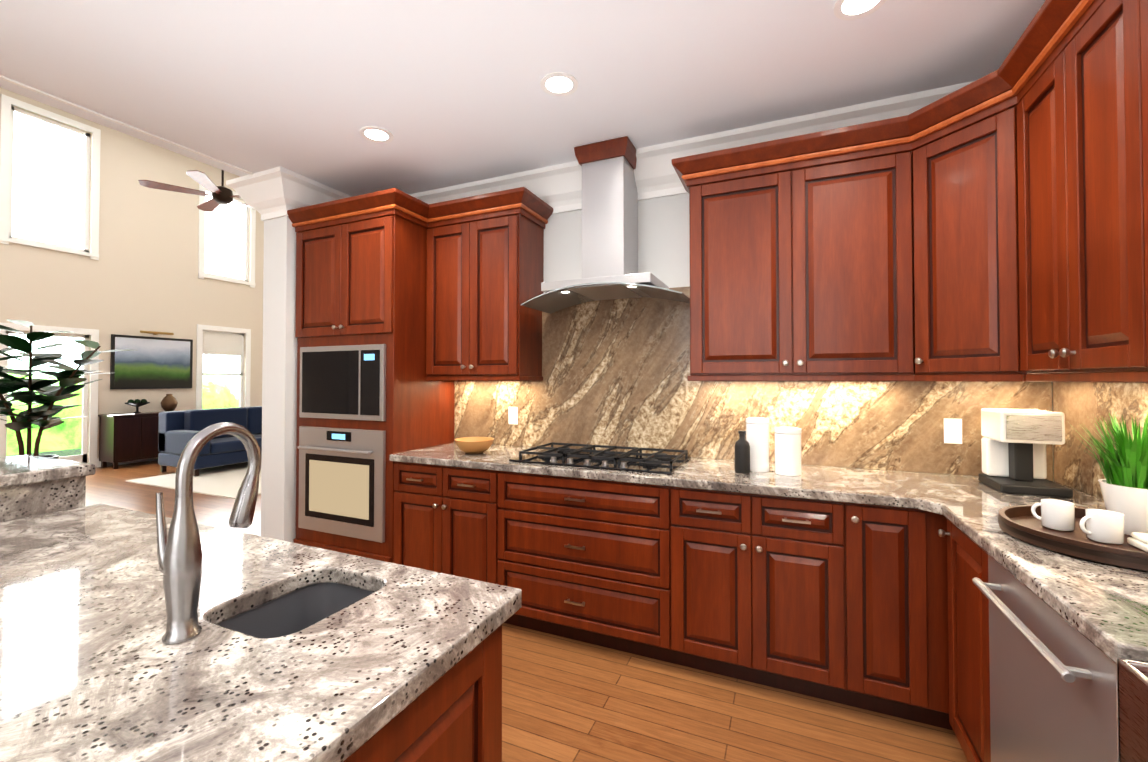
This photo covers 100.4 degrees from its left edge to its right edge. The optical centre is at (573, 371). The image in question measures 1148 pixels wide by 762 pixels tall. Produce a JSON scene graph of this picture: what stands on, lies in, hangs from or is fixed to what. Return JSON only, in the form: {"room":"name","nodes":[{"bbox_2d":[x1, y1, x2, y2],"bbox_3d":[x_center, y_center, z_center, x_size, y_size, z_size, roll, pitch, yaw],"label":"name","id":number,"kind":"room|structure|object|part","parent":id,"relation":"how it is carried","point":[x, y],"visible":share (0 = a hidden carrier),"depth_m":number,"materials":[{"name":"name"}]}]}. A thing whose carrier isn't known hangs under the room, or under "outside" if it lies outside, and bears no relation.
{"room":"kitchen","nodes":[
{"label":"kitchen","id":0,"kind":"room"},
{"bbox_2d":[0,87,263,467],"bbox_3d":[-8.488,-1.410,5.395,0.150,5.750,11.200,0,-1,24],"label":"wall","id":1,"kind":"structure","parent":0,"point":[141,273],"depth_m":7.95,"materials":[{"name":"beige paint"}]},
{"bbox_2d":[0,322,98,466],"bbox_3d":[-7.720,0.401,7.022,0.120,2.140,1.070,0,-1,24],"label":"glass door","id":2,"kind":"structure","parent":1,"relation":"in","point":[93,420],"depth_m":7.30,"materials":[{"name":"white"}]},
{"bbox_3d":[-7.759,0.371,7.040,0.005,1.798,0.788,0,-1,24],"label":"pane","id":3,"kind":"part","parent":2,"relation":"part of","materials":[{"name":"clear glass"}]},
{"bbox_2d":[0,94,100,259],"bbox_3d":[-7.715,-2.789,7.065,0.135,2.060,1.040,0,-1,24],"label":"window","id":4,"kind":"structure","parent":1,"relation":"in","point":[7,129],"depth_m":7.04,"materials":[{"name":"white glass"}]},
{"bbox_3d":[-7.761,-2.789,7.085,0.005,1.778,0.758,0,-1,24],"label":"pane","id":5,"kind":"part","parent":4,"relation":"part of","materials":[{"name":"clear glass"}]},
{"bbox_2d":[96,458,157,467],"bbox_3d":[-8.442,1.393,5.249,0.016,0.140,11.050,0,-1,24],"label":"baseboard","id":6,"kind":"structure","parent":1,"relation":"attached to","point":[121,463],"depth_m":7.81,"materials":[{"name":"white"}]},
{"bbox_2d":[110,334,192,388],"bbox_3d":[-7.159,-0.151,8.155,0.036,0.880,1.140,0,-1,24],"label":"picture","id":7,"kind":"object","parent":1,"relation":"attached to","point":[155,363],"visible":0.89,"depth_m":8.10,"materials":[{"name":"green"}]},
{"bbox_2d":[140,330,173,334],"bbox_3d":[-7.122,-0.657,8.147,0.117,0.050,0.460,0,-1,24],"label":"picture light","id":8,"kind":"object","parent":1,"relation":"attached to","point":[157,333],"visible":1,"depth_m":8.12,"materials":[{"name":"gold metal"}]},
{"bbox_2d":[196,324,250,408],"bbox_3d":[-6.751,0.045,9.208,0.135,1.820,0.960,0,-1,24],"label":"window","id":9,"kind":"structure","parent":1,"relation":"in","point":[201,329],"depth_m":9.24,"materials":[{"name":"white"}]},
{"bbox_3d":[-6.797,0.045,9.228,0.005,1.538,0.678,0,-1,24],"label":"pane","id":10,"kind":"part","parent":9,"relation":"part of","materials":[{"name":"clear glass"}]},
{"bbox_2d":[203,332,241,355],"bbox_3d":[-6.765,-0.530,9.223,0.015,0.410,0.700,0,-1,24],"label":"window blind","id":11,"kind":"object","parent":9,"relation":"attached to","point":[220,344],"visible":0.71,"depth_m":9.20,"materials":[{"name":"white fabric"}]},
{"bbox_2d":[198,184,255,287],"bbox_3d":[-6.735,-2.624,9.286,0.135,1.820,1.020,0,-1,24],"label":"window","id":12,"kind":"structure","parent":1,"relation":"in","point":[202,273],"depth_m":9.37,"materials":[{"name":"white"}]},
{"bbox_3d":[-6.780,-2.624,9.306,0.005,1.538,0.738,0,-1,24],"label":"pane","id":13,"kind":"part","parent":12,"relation":"part of","materials":[{"name":"clear glass"}]},
{"bbox_2d":[261,216,296,542],"bbox_3d":[-1.938,0.062,3.632,0.240,2.750,0.700,0,-1,24],"label":"column","id":14,"kind":"structure","parent":0,"point":[279,441],"depth_m":3.31,"materials":[{"name":"white paint"}]},
{"bbox_2d":[226,174,279,220],"bbox_3d":[-2.155,-1.188,3.632,0.180,0.250,0.810,0,-1,24],"label":"crown molding","id":15,"kind":"structure","parent":14,"relation":"attached to","point":[246,186],"depth_m":3.28,"materials":[{"name":"white paint"}]},
{"bbox_2d":[258,166,351,216],"bbox_3d":[-1.831,-1.191,3.413,0.170,0.250,0.670,0,-1,24],"label":"crown molding","id":16,"kind":"structure","parent":14,"relation":"attached to","point":[275,192],"depth_m":3.25,"materials":[{"name":"white paint"}]},
{"bbox_2d":[0,0,1045,196],"bbox_3d":[-1.161,-1.446,-0.048,4.650,0.150,7.150,0,-1,24],"label":"ceiling","id":17,"kind":"structure","parent":0,"point":[446,93],"depth_m":2.12,"materials":[{"name":"white paint"}]},
{"bbox_2d":[0,75,253,174],"bbox_3d":[-3.378,-1.360,0.376,0.020,0.008,6.140,0,-1,24],"label":"trim","id":18,"kind":"structure","parent":17,"relation":"attached to","point":[103,116],"depth_m":2.53,"materials":[{"name":"white"}]},
{"bbox_2d":[359,126,392,142],"bbox_3d":[-1.103,-1.325,2.673,0.176,0.006,0.176,0,-1,24],"label":"recessed light","id":19,"kind":"object","parent":17,"relation":"in","point":[375,134],"visible":1,"depth_m":2.67,"materials":[{"name":"white"}]},
{"bbox_2d":[540,72,577,95],"bbox_3d":[-0.069,-1.332,2.217,0.176,0.006,0.176,0,-1,24],"label":"recessed light","id":20,"kind":"object","parent":17,"relation":"in","point":[559,84],"visible":1,"depth_m":2.21,"materials":[{"name":"white"}]},
{"bbox_2d":[834,0,886,19],"bbox_3d":[1.038,-1.339,1.729,0.176,0.006,0.176,0,-1,24],"label":"recessed light","id":21,"kind":"object","parent":17,"relation":"in","point":[850,9],"visible":1,"depth_m":1.76,"materials":[{"name":"white"}]},
{"bbox_2d":[85,460,967,761],"bbox_3d":[-3.387,1.479,3.100,11.600,0.100,11.200,0,-1,24],"label":"floor","id":22,"kind":"structure","parent":0,"point":[569,700],"depth_m":1.98,"materials":[{"name":"brown wood"}]},
{"bbox_2d":[0,319,133,458],"bbox_3d":[-5.829,0.448,5.042,1.473,2.022,1.451,0,-1,24],"label":"leaf plant","id":23,"kind":"object","parent":22,"relation":"on","point":[69,379],"visible":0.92,"depth_m":5.06,"materials":[{"name":"green plant"}]},
{"bbox_3d":[-5.755,1.184,5.045,0.430,0.550,0.430,0,-1,24],"label":"pot","id":24,"kind":"part","parent":23,"relation":"part of","materials":[{"name":"white ceramic"}]},
{"bbox_3d":[-5.796,0.235,5.058,0.805,1.452,0.952,0,-1,24],"label":"stem","id":25,"kind":"part","parent":23,"relation":"part of","materials":[{"name":"brown"}]},
{"bbox_2d":[98,411,164,468],"bbox_3d":[-7.034,1.089,7.862,0.450,0.830,1.040,0,-1,24],"label":"base cabinet","id":26,"kind":"object","parent":22,"relation":"on","point":[123,437],"visible":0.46,"depth_m":7.49,"materials":[{"name":"brown wood"}]},
{"bbox_2d":[125,399,149,412],"bbox_3d":[-7.087,0.556,7.763,0.310,0.230,0.310,0,-1,24],"label":"pedestal bowl","id":27,"kind":"object","parent":26,"relation":"on","point":[137,403],"visible":1,"depth_m":7.73,"materials":[{"name":"black metal"}]},
{"bbox_2d":[161,394,177,411],"bbox_3d":[-6.909,0.528,8.166,0.230,0.300,0.230,0,-1,24],"label":"vase","id":28,"kind":"object","parent":26,"relation":"on","point":[169,402],"visible":0.88,"depth_m":8.10,"materials":[{"name":"brown ceramic"}]},
{"bbox_2d":[126,462,260,498],"bbox_3d":[-4.354,1.490,7.352,2.400,0.012,3.000,0,-1,24],"label":"rug","id":29,"kind":"object","parent":22,"relation":"on","point":[224,481],"visible":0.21,"depth_m":6.47,"materials":[{"name":"white fabric"}]},
{"bbox_2d":[158,406,261,476],"bbox_3d":[-5.295,1.037,7.829,0.940,0.906,2.100,0,-1,24],"label":"sofa","id":30,"kind":"object","parent":29,"relation":"on","point":[178,431],"visible":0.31,"depth_m":7.10,"materials":[{"name":"blue fabric"}]},
{"bbox_2d":[291,188,458,561],"bbox_3d":[-1.400,0.166,3.413,0.880,2.536,0.655,0,-1,24],"label":"tall cabinet","id":31,"kind":"object","parent":22,"relation":"on","point":[361,322],"depth_m":3.11,"materials":[{"name":"brown wood"}]},
{"bbox_2d":[297,344,385,542],"bbox_3d":[-1.537,0.444,3.099,0.760,1.230,0.080,0,-1,24],"label":"oven","id":32,"kind":"object","parent":31,"relation":"in","point":[342,446],"depth_m":3.09,"materials":[{"name":"silver glass"}]},
{"bbox_3d":[-0.367,-1.035,2.079,3.929,0.020,2.296,0,-1,24],"label":"crown bead panel","id":33,"kind":"part","parent":31,"relation":"part of","materials":[{"name":"brown wood"}]},
{"bbox_2d":[352,630,501,761],"bbox_3d":[-1.420,0.944,0.138,1.636,0.876,2.670,0,-1,24],"label":"kitchen island","id":34,"kind":"object","parent":22,"relation":"on","point":[460,720],"depth_m":0.87,"materials":[{"name":"brown wood"}]},
{"bbox_2d":[0,504,521,761],"bbox_3d":[-1.486,0.483,0.163,1.800,0.040,2.730,0,-1,24],"label":"island countertop","id":35,"kind":"structure","parent":34,"relation":"on","point":[84,678],"depth_m":0.81,"materials":[{"name":"beige stone"}]},
{"bbox_3d":[-2.392,0.874,0.534,0.158,1.030,2.690,0,-1,24],"label":"riser panel","id":36,"kind":"part","parent":35,"relation":"part of","materials":[{"name":"stone"}]},
{"bbox_2d":[144,422,260,645],"bbox_3d":[-0.694,0.286,0.929,0.101,0.375,0.190,0,-1,24],"label":"faucet","id":37,"kind":"object","parent":35,"relation":"on","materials":[{"name":"grey metal"}]},
{"bbox_2d":[228,578,367,633],"bbox_3d":[-0.576,0.602,1.011,0.264,0.196,0.304,0,-1,24],"label":"sink","id":38,"kind":"object","parent":35,"relation":"in","point":[278,614],"depth_m":1.13,"materials":[{"name":"grey metal"}]},
{"bbox_2d":[391,540,498,583],"bbox_3d":[-0.646,0.991,3.078,0.760,0.876,0.636,0,-1,24],"label":"base cabinet","id":39,"kind":"object","parent":22,"relation":"on","point":[481,568],"depth_m":2.77,"materials":[{"name":"brown wood"}]},
{"bbox_2d":[499,560,686,666],"bbox_3d":[0.141,0.986,2.731,1.084,0.876,0.636,0,-1,24],"label":"base cabinet","id":40,"kind":"object","parent":22,"relation":"on","point":[638,619],"depth_m":2.40,"materials":[{"name":"brown wood"}]},
{"bbox_2d":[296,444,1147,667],"bbox_3d":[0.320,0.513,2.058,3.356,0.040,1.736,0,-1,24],"label":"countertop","id":41,"kind":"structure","parent":40,"relation":"on","point":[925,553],"depth_m":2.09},
{"bbox_2d":[455,437,493,453],"bbox_3d":[-0.623,0.463,2.991,0.244,0.085,0.244,0,-1,24],"label":"bowl","id":42,"kind":"object","parent":41,"relation":"on","point":[473,445],"visible":1,"depth_m":2.92,"materials":[{"name":"brown wood"}]},
{"bbox_2d":[507,440,690,475],"bbox_3d":[0.158,0.479,2.728,0.910,0.047,0.520,0,-1,24],"label":"cooktop","id":43,"kind":"object","parent":41,"relation":"in","point":[621,457],"depth_m":2.67,"materials":[{"name":"black metal"}]},
{"bbox_2d":[735,430,749,473],"bbox_3d":[0.828,0.393,2.352,0.072,0.206,0.072,0,-1,24],"label":"soap bottle","id":44,"kind":"object","parent":41,"relation":"on","point":[742,455],"visible":1,"depth_m":2.32,"materials":[{"name":"black glass"}]},
{"bbox_2d":[746,417,768,471],"bbox_3d":[0.927,0.363,2.418,0.112,0.268,0.112,0,-1,24],"label":"canister","id":45,"kind":"object","parent":41,"relation":"on","point":[757,433],"visible":0.94,"depth_m":2.37,"materials":[{"name":"white ceramic"}]},
{"bbox_3d":[0.927,0.243,2.420,0.112,0.028,0.112,0,-1,24],"label":"lid","id":46,"kind":"part","parent":45,"relation":"part of","materials":[{"name":"white ceramic"}]},
{"bbox_2d":[774,426,801,475],"bbox_3d":[1.044,0.382,2.334,0.122,0.228,0.122,0,-1,24],"label":"canister","id":47,"kind":"object","parent":41,"relation":"on","point":[788,453],"visible":1,"depth_m":2.28,"materials":[{"name":"white ceramic"}]},
{"bbox_3d":[1.044,0.282,2.335,0.122,0.028,0.122,0,-1,24],"label":"lid","id":48,"kind":"part","parent":47,"relation":"part of","materials":[{"name":"white ceramic"}]},
{"bbox_2d":[979,408,1072,497],"bbox_3d":[1.877,0.325,2.006,0.220,0.330,0.250,0,-1,24],"label":"coffee maker","id":49,"kind":"object","parent":41,"relation":"on","point":[1014,442],"visible":0.98,"depth_m":1.97,"materials":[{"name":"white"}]},
{"bbox_2d":[997,505,1147,570],"bbox_3d":[1.509,0.457,1.330,0.496,0.045,0.496,0,-1,24],"label":"serving tray","id":50,"kind":"object","parent":41,"relation":"on","point":[1022,522],"visible":0.5,"depth_m":1.29,"materials":[{"name":"brown wood"}]},
{"bbox_2d":[1031,499,1074,530],"bbox_3d":[1.434,0.426,1.429,0.087,0.078,0.072,0,-1,24],"label":"mug","id":51,"kind":"object","parent":50,"relation":"on","point":[1059,515],"visible":1,"depth_m":1.41,"materials":[{"name":"white ceramic"}]},
{"bbox_2d":[1079,509,1123,544],"bbox_3d":[1.448,0.425,1.319,0.093,0.078,0.072,0,-1,24],"label":"mug","id":52,"kind":"object","parent":50,"relation":"on","point":[1105,526],"visible":1,"depth_m":1.29,"materials":[{"name":"white ceramic"}]},
{"bbox_2d":[1080,412,1147,535],"bbox_3d":[1.632,0.290,1.377,0.289,0.349,0.265,0,-1,24],"label":"grass plant","id":53,"kind":"object","parent":50,"relation":"on","point":[1124,489],"visible":0.96,"depth_m":1.36,"materials":[{"name":"green plant"}]},
{"bbox_3d":[1.627,0.395,1.377,0.160,0.140,0.160,0,-1,24],"label":"pot","id":54,"kind":"part","parent":53,"relation":"part of","materials":[{"name":"white ceramic"}]},
{"bbox_2d":[1127,532,1147,551],"bbox_3d":[1.523,0.445,1.214,0.120,0.034,0.120,0,-1,24],"label":"folded cloth","id":55,"kind":"object","parent":50,"relation":"on","point":[1139,540],"visible":1,"depth_m":1.25,"materials":[{"name":"beige fabric"}]},
{"bbox_2d":[1111,652,1147,761],"bbox_3d":[0.985,0.643,0.344,0.485,0.325,0.820,0,-1,24],"label":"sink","id":56,"kind":"object","parent":41,"relation":"in","point":[1129,674],"depth_m":0.80,"materials":[{"name":"brown wood"}]},
{"bbox_2d":[687,592,866,709],"bbox_3d":[0.938,0.980,2.380,0.782,0.876,0.636,0,-1,24],"label":"base cabinet","id":57,"kind":"object","parent":22,"relation":"on","point":[822,657],"depth_m":2.07,"materials":[{"name":"brown wood"}]},
{"bbox_2d":[867,624,934,725],"bbox_3d":[1.337,0.977,2.204,0.338,0.876,0.636,0,-1,24],"label":"base cabinet","id":58,"kind":"object","parent":22,"relation":"on","point":[900,665],"depth_m":1.89,"materials":[{"name":"brown wood"}]},
{"bbox_2d":[939,636,1110,761],"bbox_3d":[1.452,0.961,1.195,0.593,0.876,1.062,0,-1,24],"label":"base cabinet","id":59,"kind":"object","parent":22,"relation":"on","point":[1000,704],"depth_m":1.21,"materials":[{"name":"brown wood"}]},
{"bbox_2d":[972,554,1118,761],"bbox_3d":[1.085,0.906,1.138,0.076,0.753,0.600,0,-1,24],"label":"dishwasher","id":60,"kind":"object","parent":59,"relation":"in","point":[1053,694],"depth_m":1.11,"materials":[{"name":"silver metal"}]},
{"bbox_2d":[543,193,1053,479],"bbox_3d":[0.251,0.054,3.131,4.650,2.750,0.150,0,-1,24],"label":"wall","id":61,"kind":"structure","parent":0,"point":[664,240],"depth_m":2.96,"materials":[{"name":"white paint"}]},
{"bbox_2d":[423,188,546,379],"bbox_3d":[-0.606,-0.536,3.243,0.720,1.136,0.346,0,-1,24],"label":"upper cabinet","id":62,"kind":"object","parent":61,"relation":"attached to","point":[485,254],"depth_m":3.07,"materials":[{"name":"brown wood"}]},
{"bbox_2d":[521,136,689,313],"bbox_3d":[0.192,-0.857,2.813,0.950,0.927,0.494,0,-1,24],"label":"range hood","id":63,"kind":"object","parent":61,"relation":"attached to","point":[609,230],"visible":0.94,"depth_m":2.77,"materials":[{"name":"silver metal"}]},
{"bbox_3d":[0.185,-0.436,2.792,0.950,0.083,0.463,0,-1,24],"label":"canopy glass","id":64,"kind":"part","parent":63,"relation":"part of","materials":[{"name":"grey"}]},
{"bbox_2d":[409,81,973,213],"bbox_3d":[0.156,-1.198,3.023,4.100,0.250,0.160,0,-1,24],"label":"crown molding","id":65,"kind":"structure","parent":61,"relation":"attached to","point":[559,186],"depth_m":2.82,"materials":[{"name":"white"}]},
{"bbox_2d":[683,118,894,379],"bbox_3d":[1.142,-0.549,2.450,1.038,1.136,0.388,0,-1,24],"label":"upper cabinet","id":66,"kind":"object","parent":61,"relation":"attached to","point":[881,314],"depth_m":2.31,"materials":[{"name":"brown wood"}]},
{"bbox_2d":[895,63,1147,379],"bbox_3d":[1.761,-0.556,2.019,0.674,1.136,0.676,0,-1,24],"label":"upper cabinet","id":67,"kind":"object","parent":61,"relation":"attached to","point":[951,152],"depth_m":1.97,"materials":[{"name":"brown wood"}]},
{"bbox_3d":[0.320,-0.013,2.067,3.356,1.009,1.736,0,-1,24],"label":"backsplash panel","id":68,"kind":"part","parent":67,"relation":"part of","materials":[{"name":"stone"}]},
{"bbox_2d":[1003,0,1147,379],"bbox_3d":[1.644,-0.566,1.400,0.388,1.136,0.788,0,-1,24],"label":"upper cabinet","id":69,"kind":"object","parent":0,"relation":"attached to","point":[1075,81],"depth_m":1.41,"materials":[{"name":"brown wood"}]},
{"bbox_3d":[-5.583,-4.230,4.159,6.800,0.150,11.200,0,-1,24],"label":"ceiling","id":70,"kind":"structure","parent":0,"visible":0},
{"bbox_2d":[211,170,232,204],"bbox_3d":[-4.354,-3.107,5.938,0.220,2.040,0.220,0,-1,24],"label":"motor","id":71,"kind":"object","parent":70,"relation":"hanging from","point":[223,197],"visible":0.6,"depth_m":5.87,"materials":[{"name":"brown metal"}]},
{"bbox_2d":[138,170,252,211],"bbox_3d":[-4.347,-2.166,5.972,1.489,0.037,1.448,0,-1,24],"label":"blades","id":72,"kind":"object","parent":71,"relation":"attached to","point":[206,182],"visible":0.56,"depth_m":5.64,"materials":[{"name":"wood"}]},
{"label":"outside","id":73,"kind":"structure","parent":0,"visible":0},
{"bbox_2d":[7,112,244,455],"bbox_3d":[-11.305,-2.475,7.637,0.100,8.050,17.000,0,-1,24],"label":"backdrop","id":74,"kind":"structure","parent":73,"point":[31,197],"depth_m":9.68,"materials":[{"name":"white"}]}
]}

